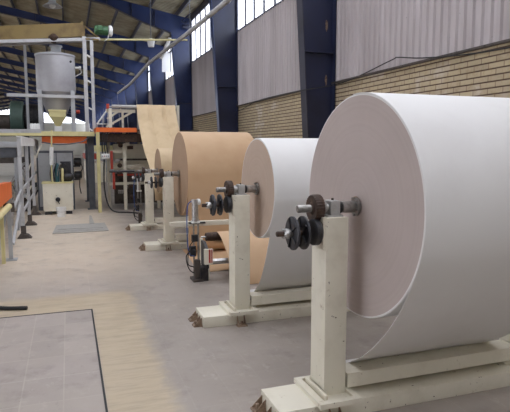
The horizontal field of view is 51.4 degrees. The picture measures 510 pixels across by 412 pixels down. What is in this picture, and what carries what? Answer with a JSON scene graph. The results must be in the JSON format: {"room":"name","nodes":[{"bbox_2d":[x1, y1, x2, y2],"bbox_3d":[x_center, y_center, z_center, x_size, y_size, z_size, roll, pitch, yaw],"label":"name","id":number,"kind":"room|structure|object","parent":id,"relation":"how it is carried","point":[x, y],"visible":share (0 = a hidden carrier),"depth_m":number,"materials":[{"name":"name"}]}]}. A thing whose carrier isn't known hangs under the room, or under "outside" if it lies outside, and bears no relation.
{"room":"paper factory floor","nodes":[
{"label":"paper factory floor","id":0,"kind":"room"},
{"bbox_2d":[0,129,40,132],"bbox_3d":[-5.340,-1.579,11.161,1.550,0.095,0.080,-2,7,-19],"label":"rail","id":1,"kind":"object","parent":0,"point":[1,130],"visible":1,"depth_m":11.25,"materials":[{"name":"beige metal"}]},
{"bbox_2d":[0,123,89,154],"bbox_3d":[-44.644,-12.951,102.333,25.500,6.300,0.200,-2,7,-19],"label":"wall","id":2,"kind":"structure","parent":0,"point":[78,148],"depth_m":104.32,"materials":[{"name":"paint"}]},
{"bbox_2d":[0,0,208,113],"bbox_3d":[-24.757,-11.431,45.437,26.000,2.461,120.000,-2,7,-19],"label":"ceiling","id":3,"kind":"structure","parent":0,"point":[75,11],"depth_m":24.85,"materials":[{"name":"brown wood"}]},
{"bbox_2d":[0,21,35,86],"bbox_3d":[-20.180,-11.803,47.011,0.060,0.185,120.000,-2,7,-19],"label":"beam","id":4,"kind":"structure","parent":3,"relation":"attached to","point":[13,47],"depth_m":38.36,"materials":[{"name":"metal"}]},
{"bbox_2d":[0,51,37,102],"bbox_3d":[-21.171,-11.960,46.644,0.060,0.185,120.000,-2,7,-19],"label":"beam","id":5,"kind":"structure","parent":3,"relation":"attached to","point":[3,54],"depth_m":43.40,"materials":[{"name":"metal"}]},
{"bbox_2d":[10,0,34,62],"bbox_3d":[-19.189,-11.647,47.378,0.060,0.185,120.000,-2,7,-19],"label":"beam","id":6,"kind":"structure","parent":3,"relation":"attached to","point":[11,1],"depth_m":26.66,"materials":[{"name":"metal"}]},
{"bbox_2d":[35,0,47,51],"bbox_3d":[-18.198,-11.490,47.745,0.060,0.185,120.000,-2,7,-19],"label":"beam","id":7,"kind":"structure","parent":3,"relation":"attached to","point":[36,3],"depth_m":23.73,"materials":[{"name":"metal"}]},
{"bbox_2d":[42,0,62,8],"bbox_3d":[-6.059,-6.842,15.760,0.570,1.870,0.570,-2,7,-19],"label":"pendant lamp","id":8,"kind":"object","parent":3,"relation":"hanging from","point":[51,4],"visible":1,"depth_m":15.81,"materials":[{"name":"grey metal"}]},
{"bbox_2d":[62,0,64,52],"bbox_3d":[-17.207,-11.333,48.112,0.060,0.185,120.000,-2,7,-19],"label":"beam","id":9,"kind":"structure","parent":3,"relation":"attached to","point":[62,0],"depth_m":23.63,"materials":[{"name":"metal"}]},
{"bbox_2d":[75,1,91,99],"bbox_3d":[-16.216,-11.177,48.479,0.060,0.185,120.000,-2,7,-19],"label":"beam","id":10,"kind":"structure","parent":3,"relation":"attached to","point":[89,6],"depth_m":24.21,"materials":[{"name":"metal"}]},
{"bbox_2d":[81,0,122,108],"bbox_3d":[-15.226,-11.020,48.846,0.060,0.185,120.000,-2,7,-19],"label":"beam","id":11,"kind":"structure","parent":3,"relation":"attached to","point":[116,11],"depth_m":27.89,"materials":[{"name":"metal"}]},
{"bbox_2d":[101,0,155,88],"bbox_3d":[-14.235,-10.863,49.213,0.060,0.185,120.000,-2,7,-19],"label":"beam","id":12,"kind":"structure","parent":3,"relation":"attached to","point":[151,1],"depth_m":24.67,"materials":[{"name":"metal"}]},
{"bbox_2d":[147,2,154,47],"bbox_3d":[-3.204,-6.096,16.210,0.240,2.400,0.240,-2,7,-19],"label":"pendant lamp","id":13,"kind":"object","parent":3,"relation":"hanging from","point":[150,43],"visible":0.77,"depth_m":16.25,"materials":[{"name":"white metal"}]},
{"bbox_2d":[119,0,190,83],"bbox_3d":[-13.244,-10.706,49.580,0.060,0.185,120.000,-2,7,-19],"label":"beam","id":14,"kind":"structure","parent":3,"relation":"attached to","point":[186,2],"depth_m":20.59,"materials":[{"name":"metal"}]},
{"bbox_2d":[117,0,231,93],"bbox_3d":[-3.670,-6.200,19.069,0.494,2.567,20.522,-3,7,-22],"label":"pipe","id":15,"kind":"object","parent":3,"relation":"hanging from","point":[223,3],"visible":1,"depth_m":15.08,"materials":[{"name":"grey metal"}]},
{"bbox_2d":[0,155,509,411],"bbox_3d":[-24.757,-3.448,46.326,26.100,0.203,120.600,-2,7,-19],"label":"floor","id":16,"kind":"structure","parent":0,"point":[105,326],"depth_m":4.53,"materials":[{"name":"concrete"}]},
{"bbox_2d":[0,182,11,263],"bbox_3d":[-3.286,0.263,6.813,0.100,1.170,2.500,-2,7,-19],"label":"guard","id":17,"kind":"object","parent":16,"relation":"on","point":[5,187],"visible":1,"depth_m":7.25,"materials":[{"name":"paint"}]},
{"bbox_2d":[0,203,17,260],"bbox_3d":[-3.098,0.484,6.451,0.160,0.810,2.450,-2,7,-19],"label":"bar","id":18,"kind":"object","parent":16,"relation":"on","point":[7,208],"visible":0.88,"depth_m":7.49,"materials":[{"name":"yellow paint"}]},
{"bbox_2d":[0,142,25,238],"bbox_3d":[-5.129,-0.237,8.912,2.000,1.700,7.764,-2,7,-19],"label":"conveyor","id":19,"kind":"object","parent":16,"relation":"on","point":[8,171],"visible":0.52,"depth_m":10.08,"materials":[{"name":"metal"}]},
{"bbox_2d":[0,306,27,309],"bbox_3d":[-2.622,1.004,5.133,0.775,0.072,0.141,-3,7,-23],"label":"hose","id":20,"kind":"object","parent":16,"relation":"on","point":[1,307],"visible":1,"depth_m":5.21,"materials":[{"name":"black rubber"}]},
{"bbox_2d":[0,145,41,211],"bbox_3d":[-6.305,-0.687,13.149,1.999,1.656,1.020,-2,7,-19],"label":"machine","id":21,"kind":"object","parent":16,"relation":"on","point":[2,160],"visible":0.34,"depth_m":13.03,"materials":[{"name":"metal"}]},
{"bbox_2d":[11,136,40,244],"bbox_3d":[-4.795,-0.551,11.325,0.240,1.790,6.948,-2,7,-19],"label":"frame","id":22,"kind":"object","parent":16,"relation":"on","point":[21,140],"visible":0.89,"depth_m":10.26,"materials":[{"name":"grey paint"}]},
{"bbox_2d":[0,131,97,209],"bbox_3d":[-6.235,-0.939,13.948,3.875,1.980,2.715,-2,7,-19],"label":"mezzanine","id":23,"kind":"object","parent":16,"relation":"on","point":[69,137],"visible":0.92,"depth_m":13.31,"materials":[{"name":"yellow paint"}]},
{"bbox_2d":[0,101,38,128],"bbox_3d":[-6.666,-2.437,14.650,1.466,0.920,0.920,-2,7,-19],"label":"blower","id":24,"kind":"object","parent":23,"relation":"on","point":[16,119],"visible":0.69,"depth_m":14.33,"materials":[{"name":"green paint"}]},
{"bbox_2d":[23,45,29,128],"bbox_3d":[-6.103,-3.142,14.168,0.070,2.390,0.070,-2,7,-19],"label":"support post","id":25,"kind":"object","parent":23,"relation":"on","point":[24,46],"visible":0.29,"depth_m":14.13,"materials":[{"name":"grey metal"}]},
{"bbox_2d":[7,45,83,131],"bbox_3d":[-5.483,-3.060,13.932,1.840,2.280,1.010,-2,7,-19],"label":"silo","id":26,"kind":"object","parent":23,"relation":"on","point":[55,69],"visible":0.91,"depth_m":13.61,"materials":[{"name":"grey paint"}]},
{"bbox_2d":[0,21,99,45],"bbox_3d":[-5.894,-4.316,13.409,3.783,0.829,0.507,-2,7,-19],"label":"conveyor","id":27,"kind":"object","parent":26,"relation":"on","point":[35,34],"visible":0.91,"depth_m":13.45,"materials":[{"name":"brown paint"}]},
{"bbox_2d":[94,25,112,40],"bbox_3d":[-3.993,-4.546,13.961,0.470,0.427,0.300,-2,7,-19],"label":"motor","id":28,"kind":"object","parent":27,"relation":"attached to","point":[99,29],"visible":1,"depth_m":13.88,"materials":[{"name":"green paint"}]},
{"bbox_2d":[100,38,186,40],"bbox_3d":[-3.268,-4.716,15.035,0.053,0.545,3.499,6,9,42],"label":"pipe","id":29,"kind":"object","parent":27,"relation":"attached to","point":[101,39],"visible":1,"depth_m":15.02,"materials":[{"name":"yellow metal"}]},
{"bbox_2d":[48,109,66,130],"bbox_3d":[-5.072,-2.173,13.642,0.440,0.580,0.440,-2,7,-19],"label":"hopper","id":30,"kind":"object","parent":23,"relation":"on","point":[57,116],"visible":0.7,"depth_m":13.48,"materials":[{"name":"yellow paint"}]},
{"bbox_2d":[82,36,95,131],"bbox_3d":[-4.344,-3.156,13.886,0.264,2.480,0.080,-2,7,-19],"label":"ladder","id":31,"kind":"object","parent":23,"relation":"on","point":[85,54],"visible":0.89,"depth_m":13.85,"materials":[{"name":"grey metal"}]},
{"bbox_2d":[35,150,74,210],"bbox_3d":[-5.135,-0.680,13.701,0.930,1.520,0.600,-2,7,-19],"label":"enclosure","id":32,"kind":"object","parent":16,"relation":"on","point":[43,166],"visible":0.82,"depth_m":13.36,"materials":[{"name":"paint"}]},
{"bbox_2d":[74,158,81,166],"bbox_3d":[-4.593,-1.129,13.714,0.194,0.230,0.200,-2,7,-19],"label":"motor","id":33,"kind":"object","parent":32,"relation":"attached to","point":[77,161],"visible":0.93,"depth_m":13.64,"materials":[{"name":"black metal"}]},
{"bbox_2d":[74,171,81,179],"bbox_3d":[-4.593,-0.791,13.752,0.194,0.230,0.200,-2,7,-19],"label":"motor","id":34,"kind":"object","parent":32,"relation":"attached to","point":[76,173],"visible":0.98,"depth_m":13.68,"materials":[{"name":"black metal"}]},
{"bbox_2d":[41,181,73,214],"bbox_3d":[-4.779,-0.209,12.882,0.710,0.765,0.670,-2,7,-19],"label":"base cabinet","id":35,"kind":"object","parent":16,"relation":"on","point":[55,194],"visible":0.98,"depth_m":12.60,"materials":[{"name":"beige metal"}]},
{"bbox_2d":[49,130,52,181],"bbox_3d":[-4.805,-1.174,12.515,0.104,1.232,0.090,-2,7,-19],"label":"tube","id":36,"kind":"object","parent":35,"relation":"on","point":[51,147],"visible":1,"depth_m":12.48,"materials":[{"name":"white paint"}]},
{"bbox_2d":[50,161,73,181],"bbox_3d":[-4.702,-0.837,12.887,0.537,0.487,0.440,-2,7,-19],"label":"pump","id":37,"kind":"object","parent":35,"relation":"on","point":[64,166],"visible":0.92,"depth_m":12.75,"materials":[{"name":"black metal"}]},
{"bbox_2d":[56,207,65,216],"bbox_3d":[-4.471,0.137,12.236,0.230,0.220,0.249,-2,7,-19],"label":"bucket","id":38,"kind":"object","parent":16,"relation":"on","point":[61,211],"visible":1,"depth_m":12.17,"materials":[{"name":"white paint"}]},
{"bbox_2d":[52,215,108,233],"bbox_3d":[-3.665,0.363,11.089,1.010,0.020,2.450,-2,7,-19],"label":"drain cover","id":39,"kind":"object","parent":16,"relation":"on","point":[91,226],"visible":1,"depth_m":10.36,"materials":[{"name":"metal"}]},
{"bbox_2d":[83,153,106,182],"bbox_3d":[-7.833,-1.912,25.759,0.900,1.300,4.100,-2,7,-19],"label":"machine","id":40,"kind":"object","parent":16,"relation":"on","point":[95,154],"visible":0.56,"depth_m":24.06,"materials":[{"name":"beige paint"}]},
{"bbox_2d":[98,111,101,144],"bbox_3d":[-20.765,-9.754,71.663,0.800,6.732,0.240,-2,7,-19],"label":"steel column","id":41,"kind":"structure","parent":16,"relation":"on","point":[99,114],"depth_m":71.39,"materials":[{"name":"metal"}]},
{"bbox_2d":[0,89,97,113],"bbox_3d":[-26.767,-13.605,69.116,11.940,2.979,0.200,-2,7,-19],"label":"beam","id":42,"kind":"structure","parent":41,"relation":"on","point":[1,90],"depth_m":68.55,"materials":[{"name":"metal"}]},
{"bbox_2d":[100,107,105,144],"bbox_3d":[-18.780,-9.128,66.035,0.800,6.732,0.240,-2,7,-19],"label":"steel column","id":43,"kind":"structure","parent":16,"relation":"on","point":[101,108],"depth_m":65.71,"materials":[{"name":"metal"}]},
{"bbox_2d":[0,85,99,110],"bbox_3d":[-24.781,-12.979,63.489,11.940,2.979,0.200,-2,7,-19],"label":"beam","id":44,"kind":"structure","parent":43,"relation":"on","point":[97,108],"depth_m":62.78,"materials":[{"name":"metal"}]},
{"bbox_2d":[84,145,122,172],"bbox_3d":[-13.194,-4.253,44.985,1.800,1.700,26.000,-2,7,-19],"label":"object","id":45,"kind":"object","parent":16,"relation":"on","point":[111,146],"visible":0.23,"depth_m":34.44,"materials":[{"name":"yellow paint"}]},
{"bbox_2d":[103,103,110,144],"bbox_3d":[-16.794,-8.501,60.408,0.800,6.732,0.240,-2,7,-19],"label":"steel column","id":46,"kind":"structure","parent":16,"relation":"on","point":[104,104],"depth_m":60.14,"materials":[{"name":"metal"}]},
{"bbox_2d":[0,80,102,107],"bbox_3d":[-22.796,-12.352,57.862,11.940,2.979,0.200,-2,7,-19],"label":"beam","id":47,"kind":"structure","parent":46,"relation":"on","point":[97,103],"depth_m":57.29,"materials":[{"name":"blue metal"}]},
{"bbox_2d":[107,98,114,144],"bbox_3d":[-14.809,-7.875,54.781,0.800,6.732,0.240,-2,7,-19],"label":"steel column","id":48,"kind":"structure","parent":16,"relation":"on","point":[109,101],"depth_m":54.62,"materials":[{"name":"metal"}]},
{"bbox_2d":[0,74,106,103],"bbox_3d":[-20.811,-11.726,52.235,11.940,2.979,0.200,-2,7,-19],"label":"beam","id":49,"kind":"structure","parent":48,"relation":"on","point":[99,98],"depth_m":51.94,"materials":[{"name":"blue metal"}]},
{"bbox_2d":[111,91,120,143],"bbox_3d":[-12.823,-7.248,49.154,0.800,6.732,0.240,-2,7,-19],"label":"steel column","id":50,"kind":"structure","parent":16,"relation":"on","point":[114,99],"depth_m":48.94,"materials":[{"name":"metal"}]},
{"bbox_2d":[0,67,111,98],"bbox_3d":[-18.825,-11.099,46.608,11.940,2.979,0.200,-2,7,-19],"label":"beam","id":51,"kind":"structure","parent":50,"relation":"on","point":[102,92],"depth_m":47.67,"materials":[{"name":"blue metal"}]},
{"bbox_2d":[117,84,127,133],"bbox_3d":[-10.838,-6.622,43.527,0.800,6.732,0.240,-2,7,-19],"label":"steel column","id":52,"kind":"structure","parent":16,"relation":"on","point":[121,98],"depth_m":43.30,"materials":[{"name":"blue metal"}]},
{"bbox_2d":[0,57,116,92],"bbox_3d":[-16.840,-10.473,40.980,11.940,2.979,0.200,-2,7,-19],"label":"beam","id":53,"kind":"structure","parent":52,"relation":"on","point":[111,86],"depth_m":42.14,"materials":[{"name":"blue metal"}]},
{"bbox_2d":[124,74,137,143],"bbox_3d":[-8.852,-5.996,37.899,0.800,6.732,0.240,-2,7,-19],"label":"steel column","id":54,"kind":"structure","parent":16,"relation":"on","point":[130,92],"depth_m":37.74,"materials":[{"name":"blue metal"}]},
{"bbox_2d":[0,46,124,84],"bbox_3d":[-14.854,-9.846,35.353,11.940,2.979,0.200,-2,7,-19],"label":"beam","id":55,"kind":"structure","parent":54,"relation":"on","point":[118,77],"depth_m":36.77,"materials":[{"name":"blue metal"}]},
{"bbox_2d":[133,178,141,223],"bbox_3d":[-2.396,-0.093,10.820,0.198,0.990,0.200,-2,7,-19],"label":"web splicer","id":56,"kind":"object","parent":16,"relation":"on","point":[139,220],"visible":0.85,"depth_m":10.79,"materials":[{"name":"metal"}]},
{"bbox_2d":[134,61,148,143],"bbox_3d":[-6.867,-5.369,32.272,0.800,6.732,0.240,-2,7,-19],"label":"steel column","id":57,"kind":"structure","parent":16,"relation":"on","point":[141,83],"depth_m":32.06,"materials":[{"name":"blue metal"}]},
{"bbox_2d":[41,43,134,73],"bbox_3d":[-12.869,-9.220,29.726,11.940,2.979,0.200,-2,7,-19],"label":"beam","id":58,"kind":"structure","parent":57,"relation":"on","point":[121,63],"depth_m":31.27,"materials":[{"name":"blue metal"}]},
{"bbox_2d":[94,104,198,212],"bbox_3d":[-2.940,-1.303,14.145,2.550,2.660,1.850,-2,7,-19],"label":"machine","id":59,"kind":"object","parent":16,"relation":"on","point":[124,155],"visible":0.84,"depth_m":13.62,"materials":[{"name":"orange paint"}]},
{"bbox_2d":[96,111,108,127],"bbox_3d":[-3.887,-2.208,13.737,0.447,0.631,0.038,-2,7,-19],"label":"rail","id":60,"kind":"object","parent":59,"relation":"attached to","point":[102,116],"visible":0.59,"depth_m":13.71,"materials":[{"name":"grey metal"}]},
{"bbox_2d":[101,132,109,158],"bbox_3d":[-3.624,-1.466,12.819,0.200,0.638,0.110,-2,7,-19],"label":"control box","id":61,"kind":"object","parent":59,"relation":"hanging from","point":[103,156],"visible":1,"depth_m":12.81,"materials":[{"name":"white paint"}]},
{"bbox_2d":[103,159,137,213],"bbox_3d":[-3.208,-0.470,12.815,1.035,1.304,0.147,2,7,14],"label":"power cable","id":62,"kind":"object","parent":61,"relation":"hanging from","point":[103,159],"visible":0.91,"depth_m":12.90,"materials":[{"name":"black rubber"}]},
{"bbox_2d":[109,105,175,108],"bbox_3d":[-2.795,-2.498,13.397,1.720,0.090,0.090,-2,7,-19],"label":"roller","id":63,"kind":"object","parent":59,"relation":"attached to","point":[112,106],"visible":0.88,"depth_m":13.21,"materials":[{"name":"grey paint"}]},
{"bbox_2d":[137,105,179,200],"bbox_3d":[-2.090,-1.355,12.354,0.960,2.162,2.924,-2,7,-19],"label":"paper web","id":64,"kind":"object","parent":63,"relation":"hanging from","point":[158,124],"visible":0.51,"depth_m":13.03},
{"bbox_2d":[125,168,188,230],"bbox_3d":[-1.416,-0.169,10.613,2.320,1.187,0.480,-2,7,-19],"label":"stand","id":65,"kind":"object","parent":16,"relation":"on","point":[149,224],"visible":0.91,"depth_m":10.32,"materials":[{"name":"metal"}]},
{"bbox_2d":[109,167,157,173],"bbox_3d":[-1.561,-0.703,10.513,2.580,0.163,0.163,-2,7,-19],"label":"shaft","id":66,"kind":"object","parent":65,"relation":"on","point":[143,170],"visible":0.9,"depth_m":10.23,"materials":[{"name":"metal"}]},
{"bbox_2d":[155,148,172,192],"bbox_3d":[-1.384,-0.712,10.596,1.118,0.880,0.880,-2,7,-19],"label":"paper roll","id":67,"kind":"object","parent":66,"relation":"on","point":[163,156],"visible":0.31,"depth_m":10.17,"materials":[{"name":"beige paper"}]},
{"bbox_2d":[148,44,165,104],"bbox_3d":[-4.882,-4.743,26.645,0.800,6.732,0.240,-2,7,-19],"label":"steel column","id":68,"kind":"structure","parent":16,"relation":"on","point":[157,77],"depth_m":26.46,"materials":[{"name":"blue metal"}]},
{"bbox_2d":[0,5,148,57],"bbox_3d":[-10.883,-8.594,24.099,11.940,2.979,0.200,-2,7,-19],"label":"beam","id":69,"kind":"structure","parent":68,"relation":"on","point":[141,48],"depth_m":25.17,"materials":[{"name":"blue paint"}]},
{"bbox_2d":[139,170,188,250],"bbox_3d":[-0.715,0.029,8.622,2.320,1.234,0.480,-2,7,-19],"label":"stand","id":70,"kind":"object","parent":16,"relation":"on","point":[168,242],"visible":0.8,"depth_m":8.31,"materials":[{"name":"metal"}]},
{"bbox_2d":[154,169,179,178],"bbox_3d":[-0.610,-0.536,8.607,2.050,0.163,0.163,-2,7,-19],"label":"shaft","id":71,"kind":"object","parent":70,"relation":"on","point":[161,173],"visible":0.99,"depth_m":8.30,"materials":[{"name":"metal"}]},
{"bbox_2d":[172,132,253,250],"bbox_3d":[-0.675,-0.282,8.611,1.118,1.825,1.323,-2,7,-19],"label":"paper roll","id":72,"kind":"object","parent":71,"relation":"on","point":[204,161],"visible":0.7,"depth_m":8.00,"materials":[{"name":"brown paper"}]},
{"bbox_2d":[170,14,192,129],"bbox_3d":[-2.896,-4.116,21.018,0.800,6.732,0.240,-2,7,-19],"label":"steel column","id":73,"kind":"structure","parent":16,"relation":"on","point":[182,51],"depth_m":20.89,"materials":[{"name":"blue metal"}]},
{"bbox_2d":[88,0,170,33],"bbox_3d":[-8.898,-7.967,18.471,11.940,2.979,0.200,-2,7,-19],"label":"beam","id":74,"kind":"structure","parent":73,"relation":"on","point":[160,20],"depth_m":20.17,"materials":[{"name":"blue metal"}]},
{"bbox_2d":[181,13,191,29],"bbox_3d":[-2.663,-7.189,20.567,0.433,0.669,0.342,-2,7,-19],"label":"floodlight","id":75,"kind":"object","parent":73,"relation":"attached to","point":[186,26],"visible":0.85,"depth_m":20.48,"materials":[{"name":"blue paint"}]},
{"bbox_2d":[169,219,228,226],"bbox_3d":[-0.221,0.468,7.456,1.952,0.620,0.144,-2,7,-21],"label":"rail","id":76,"kind":"object","parent":16,"relation":"on","point":[225,221],"visible":0.41,"depth_m":7.23,"materials":[{"name":"white metal"}]},
{"bbox_2d":[186,199,212,281],"bbox_3d":[-0.689,0.406,6.342,0.298,0.990,0.313,-2,7,-19],"label":"web splicer","id":77,"kind":"object","parent":16,"relation":"on","point":[200,267],"visible":1,"depth_m":6.32,"materials":[{"name":"metal"}]},
{"bbox_2d":[182,249,228,271],"bbox_3d":[-0.458,0.747,7.705,1.050,0.003,1.600,-2,7,-19],"label":"paper","id":78,"kind":"object","parent":16,"relation":"on","point":[217,253],"visible":0.34,"depth_m":7.69,"materials":[{"name":"brown paper"}]},
{"bbox_2d":[200,232,221,259],"bbox_3d":[-0.056,0.575,6.922,1.339,0.525,0.110,-2,7,-19],"label":"roller","id":79,"kind":"object","parent":16,"relation":"on","point":[209,236],"visible":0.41,"depth_m":6.69,"materials":[{"name":"brown metal"}]},
{"bbox_2d":[213,230,268,283],"bbox_3d":[0.119,0.593,6.687,1.100,0.524,0.904,-2,7,-19],"label":"paper web","id":80,"kind":"object","parent":79,"relation":"hanging from","point":[258,247],"visible":0.25,"depth_m":6.42},
{"bbox_2d":[208,258,228,279],"bbox_3d":[0.047,0.744,6.625,1.352,0.255,0.070,-2,7,-19],"label":"roller","id":81,"kind":"object","parent":16,"relation":"on","point":[217,260],"visible":0.1,"depth_m":6.41,"materials":[{"name":"metal"}]},
{"bbox_2d":[209,0,237,131],"bbox_3d":[-0.911,-3.490,15.390,0.800,6.732,0.240,-2,7,-19],"label":"steel column","id":82,"kind":"structure","parent":16,"relation":"on","point":[224,24],"depth_m":15.33,"materials":[{"name":"blue metal"}]},
{"bbox_2d":[188,183,349,327],"bbox_3d":[0.513,0.398,5.141,2.320,1.271,0.480,-2,7,-19],"label":"stand","id":83,"kind":"object","parent":16,"relation":"on","point":[267,305],"visible":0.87,"depth_m":4.87,"materials":[{"name":"metal"}]},
{"bbox_2d":[216,181,258,196],"bbox_3d":[0.618,-0.183,5.124,2.050,0.163,0.163,-2,7,-19],"label":"shaft","id":84,"kind":"object","parent":83,"relation":"on","point":[229,188],"visible":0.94,"depth_m":4.81,"materials":[{"name":"metal"}]},
{"bbox_2d":[242,138,318,298],"bbox_3d":[0.477,0.164,5.353,1.118,1.676,1.309,-2,7,-19],"label":"paper roll","id":85,"kind":"object","parent":84,"relation":"on","point":[281,167],"visible":0.38,"depth_m":4.77,"materials":[{"name":"white paper"}]},
{"bbox_2d":[296,0,336,137],"bbox_3d":[1.075,-2.864,9.763,0.800,6.732,0.240,-2,7,-19],"label":"steel column","id":86,"kind":"structure","parent":16,"relation":"on","point":[316,19],"depth_m":9.80,"materials":[{"name":"blue metal"}]},
{"bbox_2d":[250,198,509,411],"bbox_3d":[1.109,0.573,3.451,2.320,1.297,0.480,-2,7,-19],"label":"stand","id":87,"kind":"object","parent":16,"relation":"on","point":[333,384],"visible":0.97,"depth_m":3.24,"materials":[{"name":"beige paint"}]},
{"bbox_2d":[296,194,360,220],"bbox_3d":[1.214,-0.020,3.433,2.050,0.163,0.163,-2,7,-19],"label":"shaft","id":88,"kind":"object","parent":87,"relation":"on","point":[315,207],"visible":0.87,"depth_m":3.12,"materials":[{"name":"metal"}]},
{"bbox_2d":[309,92,509,362],"bbox_3d":[1.142,0.253,3.457,1.118,1.911,1.360,-2,7,-19],"label":"paper roll","id":89,"kind":"object","parent":88,"relation":"on","point":[429,239],"visible":0.87,"depth_m":2.89,"materials":[{"name":"white paper"}]},
{"bbox_3d":[-22.751,-10.381,77.290,0.800,6.732,0.240,-2,7,-19],"label":"steel column","id":90,"kind":"structure","parent":16,"relation":"on","visible":0},
{"bbox_2d":[4,93,95,115],"bbox_3d":[-28.752,-14.231,74.744,11.940,2.979,0.200,-2,7,-19],"label":"beam","id":91,"kind":"structure","parent":90,"relation":"on","point":[5,94],"depth_m":73.99,"materials":[{"name":"metal"}]},
{"bbox_3d":[-26.722,-11.633,88.544,0.800,6.732,0.240,-2,7,-19],"label":"steel column","id":92,"kind":"structure","parent":16,"relation":"on","visible":0},
{"bbox_2d":[13,100,91,119],"bbox_3d":[-32.723,-15.484,85.998,11.940,2.979,0.200,-2,7,-19],"label":"beam","id":93,"kind":"structure","parent":92,"relation":"on","point":[81,115],"depth_m":87.38,"materials":[{"name":"metal"}]},
{"bbox_3d":[-28.707,-12.260,94.171,0.800,6.732,0.240,-2,7,-19],"label":"steel column","id":94,"kind":"structure","parent":16,"relation":"on","visible":0},
{"bbox_2d":[44,109,90,121],"bbox_3d":[-34.709,-16.111,91.625,11.940,2.979,0.200,-2,7,-19],"label":"beam","id":95,"kind":"structure","parent":94,"relation":"on","point":[80,117],"depth_m":93.01,"materials":[{"name":"metal"}]},
{"bbox_3d":[-30.692,-12.886,99.799,0.800,6.732,0.240,-2,7,-19],"label":"steel column","id":96,"kind":"structure","parent":16,"relation":"on","visible":0},
{"bbox_2d":[44,111,84,121],"bbox_3d":[-36.694,-16.737,97.252,11.940,2.979,0.200,-2,7,-19],"label":"beam","id":97,"kind":"structure","parent":96,"relation":"on","point":[44,111],"depth_m":98.55,"materials":[{"name":"white metal"}]},
{"bbox_3d":[-24.736,-11.007,82.917,0.800,6.732,0.240,-2,7,-19],"label":"steel column","id":98,"kind":"structure","parent":16,"relation":"on","visible":0},
{"bbox_2d":[9,97,91,117],"bbox_3d":[-30.738,-14.858,80.371,11.940,2.979,0.200,-2,7,-19],"label":"beam","id":99,"kind":"structure","parent":98,"relation":"on","point":[10,98],"depth_m":79.28,"materials":[{"name":"metal"}]},
{"bbox_2d":[128,0,509,143],"bbox_3d":[-12.645,-7.385,50.161,0.270,6.780,120.000,-2,7,-19],"label":"wall","id":100,"kind":"structure","parent":0,"point":[369,33],"depth_m":8.63,"materials":[{"name":"metal"}]},
{"bbox_2d":[148,66,150,91],"bbox_3d":[-5.478,-7.384,29.339,0.060,1.615,6.016,-2,7,-19],"label":"window","id":101,"kind":"structure","parent":100,"relation":"in","point":[148,66],"depth_m":32.07,"materials":[{"name":"glass"}]},
{"bbox_2d":[165,42,172,80],"bbox_3d":[-3.493,-6.757,23.712,0.060,1.615,6.016,-2,7,-19],"label":"window","id":102,"kind":"structure","parent":100,"relation":"in","point":[170,51],"depth_m":25.12,"materials":[{"name":"glass"}]},
{"bbox_2d":[162,52,172,71],"bbox_3d":[-4.151,-6.870,25.285,0.591,0.962,0.010,-2,7,-19],"label":"sheet","id":103,"kind":"object","parent":102,"relation":"attached to","point":[166,60],"visible":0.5,"depth_m":25.26,"materials":[{"name":"white plastic"}]},
{"bbox_2d":[192,7,211,62],"bbox_3d":[-1.507,-6.131,18.085,0.060,1.615,6.016,-2,7,-19],"label":"window","id":104,"kind":"structure","parent":100,"relation":"in","point":[206,51],"depth_m":19.47,"materials":[{"name":"glass"}]},
{"bbox_2d":[238,0,283,30],"bbox_3d":[0.478,-5.505,12.458,0.060,1.615,6.016,-2,7,-19],"label":"window","id":105,"kind":"structure","parent":100,"relation":"in","point":[245,1],"depth_m":13.91,"materials":[{"name":"glass"}]},
{"bbox_2d":[192,47,509,122],"bbox_3d":[0.023,-2.579,12.889,0.727,0.392,16.300,-2,7,-19],"label":"cable","id":106,"kind":"object","parent":100,"relation":"attached to","point":[505,47],"visible":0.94,"depth_m":7.95,"materials":[{"name":"black rubber"}]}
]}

